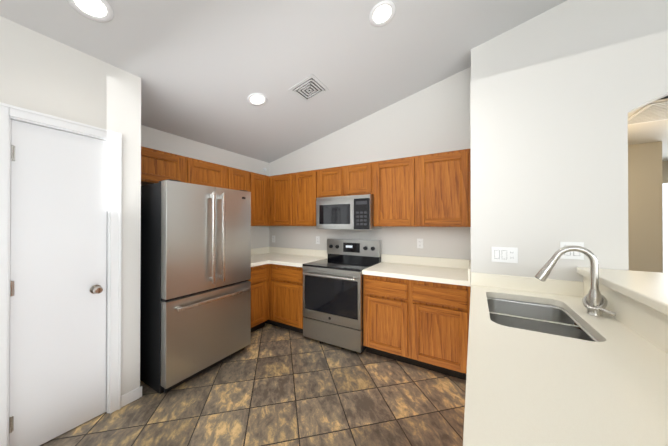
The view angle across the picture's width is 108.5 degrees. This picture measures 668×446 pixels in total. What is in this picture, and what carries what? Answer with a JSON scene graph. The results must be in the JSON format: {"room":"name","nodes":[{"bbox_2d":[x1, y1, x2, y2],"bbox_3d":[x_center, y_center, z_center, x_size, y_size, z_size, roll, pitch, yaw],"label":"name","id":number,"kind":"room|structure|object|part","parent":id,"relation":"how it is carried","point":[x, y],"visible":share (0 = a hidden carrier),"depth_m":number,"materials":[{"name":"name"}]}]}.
{"room":"kitchen","nodes":[
{"label":"kitchen","id":0,"kind":"room"},
{"bbox_2d":[0,16,140,395],"bbox_3d":[-3.183,0.064,0.049,0.874,2.670,4.913,0,0,30],"label":"wall","id":1,"kind":"structure","parent":0,"point":[41,73],"depth_m":1.74,"materials":[{"name":"white paint"}]},
{"bbox_2d":[9,120,106,445],"bbox_3d":[-1.786,0.394,1.591,0.104,2.009,0.434,0,0,30],"label":"pantry door","id":2,"kind":"structure","parent":1,"relation":"in","point":[58,269],"depth_m":1.57,"materials":[{"name":"white paint"}]},
{"bbox_2d":[0,102,121,445],"bbox_3d":[-1.816,0.362,1.611,0.131,2.090,0.576,0,0,30],"label":"door frame","id":3,"kind":"structure","parent":1,"relation":"attached to","point":[9,113],"depth_m":1.67,"materials":[{"name":"white paint"}]},
{"bbox_2d":[121,386,141,406],"bbox_3d":[0.042,1.358,0.356,4.386,0.085,8.700,0,0,30],"label":"baseboard","id":4,"kind":"structure","parent":1,"relation":"attached to","point":[131,396],"depth_m":1.89,"materials":[{"name":"white paint"}]},
{"bbox_2d":[141,125,268,248],"bbox_3d":[-1.683,0.170,3.295,0.200,2.490,2.207,0,0,30],"label":"wall","id":5,"kind":"structure","parent":0,"point":[155,139],"depth_m":3.16,"materials":[{"name":"white paint"}]},
{"bbox_2d":[141,146,188,185],"bbox_3d":[-1.873,-0.558,2.448,0.322,0.330,0.539,0,0,30],"label":"upper cabinet","id":6,"kind":"object","parent":5,"relation":"attached to","point":[156,165],"depth_m":2.40,"materials":[{"name":"brown wood"}]},
{"bbox_2d":[189,158,224,187],"bbox_3d":[-1.611,-0.556,2.896,0.322,0.330,0.500,0,0,30],"label":"upper cabinet","id":7,"kind":"object","parent":5,"relation":"attached to","point":[201,172],"depth_m":2.81,"materials":[{"name":"brown wood"}]},
{"bbox_2d":[225,166,252,225],"bbox_3d":[-1.398,-0.338,3.263,0.322,0.762,0.350,0,0,30],"label":"upper cabinet","id":8,"kind":"object","parent":5,"relation":"attached to","point":[235,179],"depth_m":3.20,"materials":[{"name":"brown wood"}]},
{"bbox_2d":[253,173,268,225],"bbox_3d":[-1.228,-0.337,3.555,0.322,0.762,0.326,0,0,30],"label":"upper cabinet","id":9,"kind":"object","parent":5,"relation":"attached to","point":[260,182],"depth_m":3.52,"materials":[{"name":"brown wood"}]},
{"bbox_2d":[40,323,465,445],"bbox_3d":[1.312,1.461,0.483,8.600,0.120,10.600,0,0,30],"label":"floor","id":10,"kind":"structure","parent":0,"point":[271,385],"depth_m":1.85,"materials":[{"name":"tile"}]},
{"bbox_2d":[140,179,250,393],"bbox_3d":[-1.469,0.523,2.480,0.917,1.753,0.840,0,0,30],"label":"fridge","id":11,"kind":"object","parent":10,"relation":"on","point":[195,295],"visible":0.98,"depth_m":2.11,"materials":[{"name":"silver metal"}]},
{"bbox_3d":[-1.100,0.215,2.267,0.062,1.010,0.724,0,0,30],"label":"handle","id":12,"kind":"part","parent":11,"relation":"part of","materials":[{"name":"silver metal"}]},
{"bbox_2d":[248,264,303,333],"bbox_3d":[-0.860,0.981,3.296,1.212,0.868,1.123,0,0,30],"label":"base cabinet","id":13,"kind":"object","parent":10,"relation":"on","point":[276,295],"visible":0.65,"depth_m":3.11,"materials":[{"name":"brown wood"}]},
{"bbox_2d":[251,247,327,266],"bbox_3d":[-0.861,0.473,3.296,1.213,0.147,1.128,0,0,30],"label":"countertop","id":14,"kind":"structure","parent":13,"relation":"on","point":[295,257],"depth_m":3.56,"materials":[{"name":"white stone"}]},
{"bbox_2d":[302,239,380,352],"bbox_3d":[0.096,0.819,2.968,0.764,1.190,0.711,0,0,30],"label":"range","id":15,"kind":"object","parent":10,"relation":"on","point":[333,298],"visible":0.96,"depth_m":2.75,"materials":[{"name":"silver metal"}]},
{"bbox_2d":[363,274,470,379],"bbox_3d":[0.890,0.978,2.570,1.000,0.868,0.617,0,0,30],"label":"base cabinet","id":16,"kind":"object","parent":10,"relation":"on","point":[423,324],"visible":0.94,"depth_m":2.27,"materials":[{"name":"brown wood"}]},
{"bbox_2d":[362,254,470,285],"bbox_3d":[0.886,0.469,2.566,1.002,0.147,0.632,0,0,30],"label":"countertop","id":17,"kind":"structure","parent":16,"relation":"on","point":[443,270],"depth_m":2.57,"materials":[{"name":"white stone"}]},
{"bbox_3d":[0.513,0.966,0.231,0.635,0.868,3.516,0,0,30],"label":"base cabinet","id":18,"kind":"object","parent":10,"relation":"on","visible":0},
{"bbox_2d":[463,272,667,445],"bbox_3d":[0.498,0.433,0.234,0.668,0.197,3.541,0,0,30],"label":"countertop","id":19,"kind":"structure","parent":18,"relation":"on","point":[524,387],"depth_m":0.78,"materials":[{"name":"white stone"}]},
{"bbox_2d":[487,298,597,341],"bbox_3d":[1.115,0.646,1.361,0.450,0.216,0.710,0,0,30],"label":"sink","id":20,"kind":"object","parent":19,"relation":"in","point":[547,319],"visible":0.17,"depth_m":1.44,"materials":[{"name":"silver metal"}]},
{"bbox_2d":[535,245,615,315],"bbox_3d":[1.308,0.307,1.329,0.307,0.366,0.133,0,0,30],"label":"faucet","id":21,"kind":"object","parent":19,"relation":"on","point":[594,301],"visible":0.98,"depth_m":1.29,"materials":[{"name":"silver metal"}]},
{"bbox_2d":[0,0,566,162],"bbox_3d":[1.312,-1.755,0.499,8.600,1.610,10.600,0,0,30],"label":"ceiling","id":22,"kind":"structure","parent":0,"point":[203,70],"depth_m":2.03,"materials":[{"name":"grey paint"}]},
{"bbox_2d":[67,0,113,21],"bbox_3d":[-1.421,-1.272,1.406,0.193,0.051,0.196,0,0,30],"label":"recessed light","id":23,"kind":"object","parent":22,"relation":"in","point":[99,10],"visible":1,"depth_m":1.43,"materials":[{"name":"white paint"}]},
{"bbox_2d":[247,93,266,105],"bbox_3d":[-0.788,-1.268,2.472,0.193,0.051,0.196,0,0,30],"label":"recessed light","id":24,"kind":"object","parent":22,"relation":"in","point":[257,99],"visible":1,"depth_m":2.47,"materials":[{"name":"white paint"}]},
{"bbox_2d":[289,74,328,102],"bbox_3d":[-0.255,-1.370,2.474,0.298,0.072,0.304,0,0,30],"label":"ceiling vent","id":25,"kind":"object","parent":22,"relation":"in","point":[309,88],"visible":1,"depth_m":2.45,"materials":[{"name":"grey metal"}]},
{"bbox_2d":[369,0,394,26],"bbox_3d":[0.361,-1.567,1.804,0.193,0.051,0.196,0,0,30],"label":"recessed light","id":26,"kind":"object","parent":22,"relation":"in","point":[382,13],"visible":1,"depth_m":1.80,"materials":[{"name":"white paint"}]},
{"bbox_2d":[269,67,666,259],"bbox_3d":[2.299,-0.446,2.187,8.200,3.711,0.120,0,0,30],"label":"wall","id":27,"kind":"structure","parent":0,"point":[433,118],"depth_m":2.98,"materials":[{"name":"white paint"}]},
{"bbox_2d":[273,173,292,225],"bbox_3d":[-0.676,-0.336,3.660,0.415,0.762,0.322,0,0,30],"label":"upper cabinet","id":28,"kind":"object","parent":27,"relation":"attached to","point":[282,184],"depth_m":3.52,"materials":[{"name":"brown wood"}]},
{"bbox_2d":[293,170,316,225],"bbox_3d":[-0.319,-0.337,3.452,0.412,0.762,0.322,0,0,30],"label":"upper cabinet","id":29,"kind":"object","parent":27,"relation":"attached to","point":[305,182],"depth_m":3.32,"materials":[{"name":"brown wood"}]},
{"bbox_2d":[316,236,319,243],"bbox_3d":[-0.241,0.256,3.586,0.070,0.115,0.008,0,0,30],"label":"outlet","id":30,"kind":"object","parent":27,"relation":"attached to","point":[317,237],"depth_m":3.58,"materials":[{"name":"white plastic"}]},
{"bbox_2d":[317,166,344,197],"bbox_3d":[0.028,-0.528,3.251,0.391,0.382,0.322,0,0,30],"label":"upper cabinet","id":31,"kind":"object","parent":27,"relation":"attached to","point":[330,181],"depth_m":3.11,"materials":[{"name":"brown wood"}]},
{"bbox_2d":[345,162,372,195],"bbox_3d":[0.366,-0.529,3.054,0.391,0.382,0.322,0,0,30],"label":"upper cabinet","id":32,"kind":"object","parent":27,"relation":"attached to","point":[358,177],"depth_m":2.91,"materials":[{"name":"brown wood"}]},
{"bbox_2d":[316,194,381,229],"bbox_3d":[0.189,-0.124,3.099,0.737,0.407,0.415,0,0,30],"label":"microwave","id":33,"kind":"object","parent":32,"relation":"attached to","point":[353,212],"visible":0.98,"depth_m":2.89,"materials":[{"name":"silver metal"}]},
{"bbox_2d":[373,156,416,226],"bbox_3d":[0.749,-0.340,2.830,0.495,0.762,0.322,0,0,30],"label":"upper cabinet","id":34,"kind":"object","parent":27,"relation":"attached to","point":[394,180],"depth_m":2.69,"materials":[{"name":"brown wood"}]},
{"bbox_2d":[417,239,422,247],"bbox_3d":[1.021,0.243,2.851,0.070,0.115,0.008,0,0,30],"label":"outlet","id":35,"kind":"object","parent":27,"relation":"attached to","point":[419,243],"depth_m":2.85,"materials":[{"name":"white plastic"}]},
{"bbox_2d":[417,149,470,226],"bbox_3d":[1.179,-0.341,2.579,0.502,0.762,0.322,0,0,30],"label":"upper cabinet","id":36,"kind":"object","parent":27,"relation":"attached to","point":[431,190],"depth_m":2.44,"materials":[{"name":"brown wood"}]},
{"bbox_2d":[470,0,667,281],"bbox_3d":[4.261,-0.445,2.387,5.010,3.711,3.960,0,0,30],"label":"wall","id":37,"kind":"structure","parent":0,"point":[561,93],"depth_m":1.73,"materials":[{"name":"white paint"}]},
{"bbox_2d":[628,101,667,124],"bbox_3d":[3.057,-1.024,2.199,0.460,0.012,0.540,0,0,30],"label":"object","id":38,"kind":"structure","parent":0,"point":[653,112],"depth_m":2.26,"materials":[{"name":"white paint"}]},
{"bbox_2d":[628,141,667,272],"bbox_3d":[3.327,0.196,3.552,1.920,2.440,0.120,0,0,30],"label":"wall","id":39,"kind":"structure","parent":0,"point":[647,172],"depth_m":3.09,"materials":[{"name":"beige paint"}]},
{"bbox_2d":[663,183,667,272],"bbox_3d":[6.160,0.081,3.560,1.710,1.470,0.008,0,0,30],"label":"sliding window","id":40,"kind":"structure","parent":39,"relation":"in","point":[665,227],"depth_m":3.96,"materials":[{"name":"white"}]},
{"bbox_3d":[0.823,0.865,-0.017,0.140,1.068,3.638,0,0,30],"label":"wall","id":41,"kind":"structure","parent":0,"visible":0},
{"bbox_2d":[577,267,667,315],"bbox_3d":[0.882,0.308,-0.078,0.414,0.042,3.687,0,0,30],"label":"bar","id":42,"kind":"object","parent":41,"relation":"on","point":[649,289],"visible":1,"depth_m":1.16,"materials":[{"name":"white stone"}]}
]}

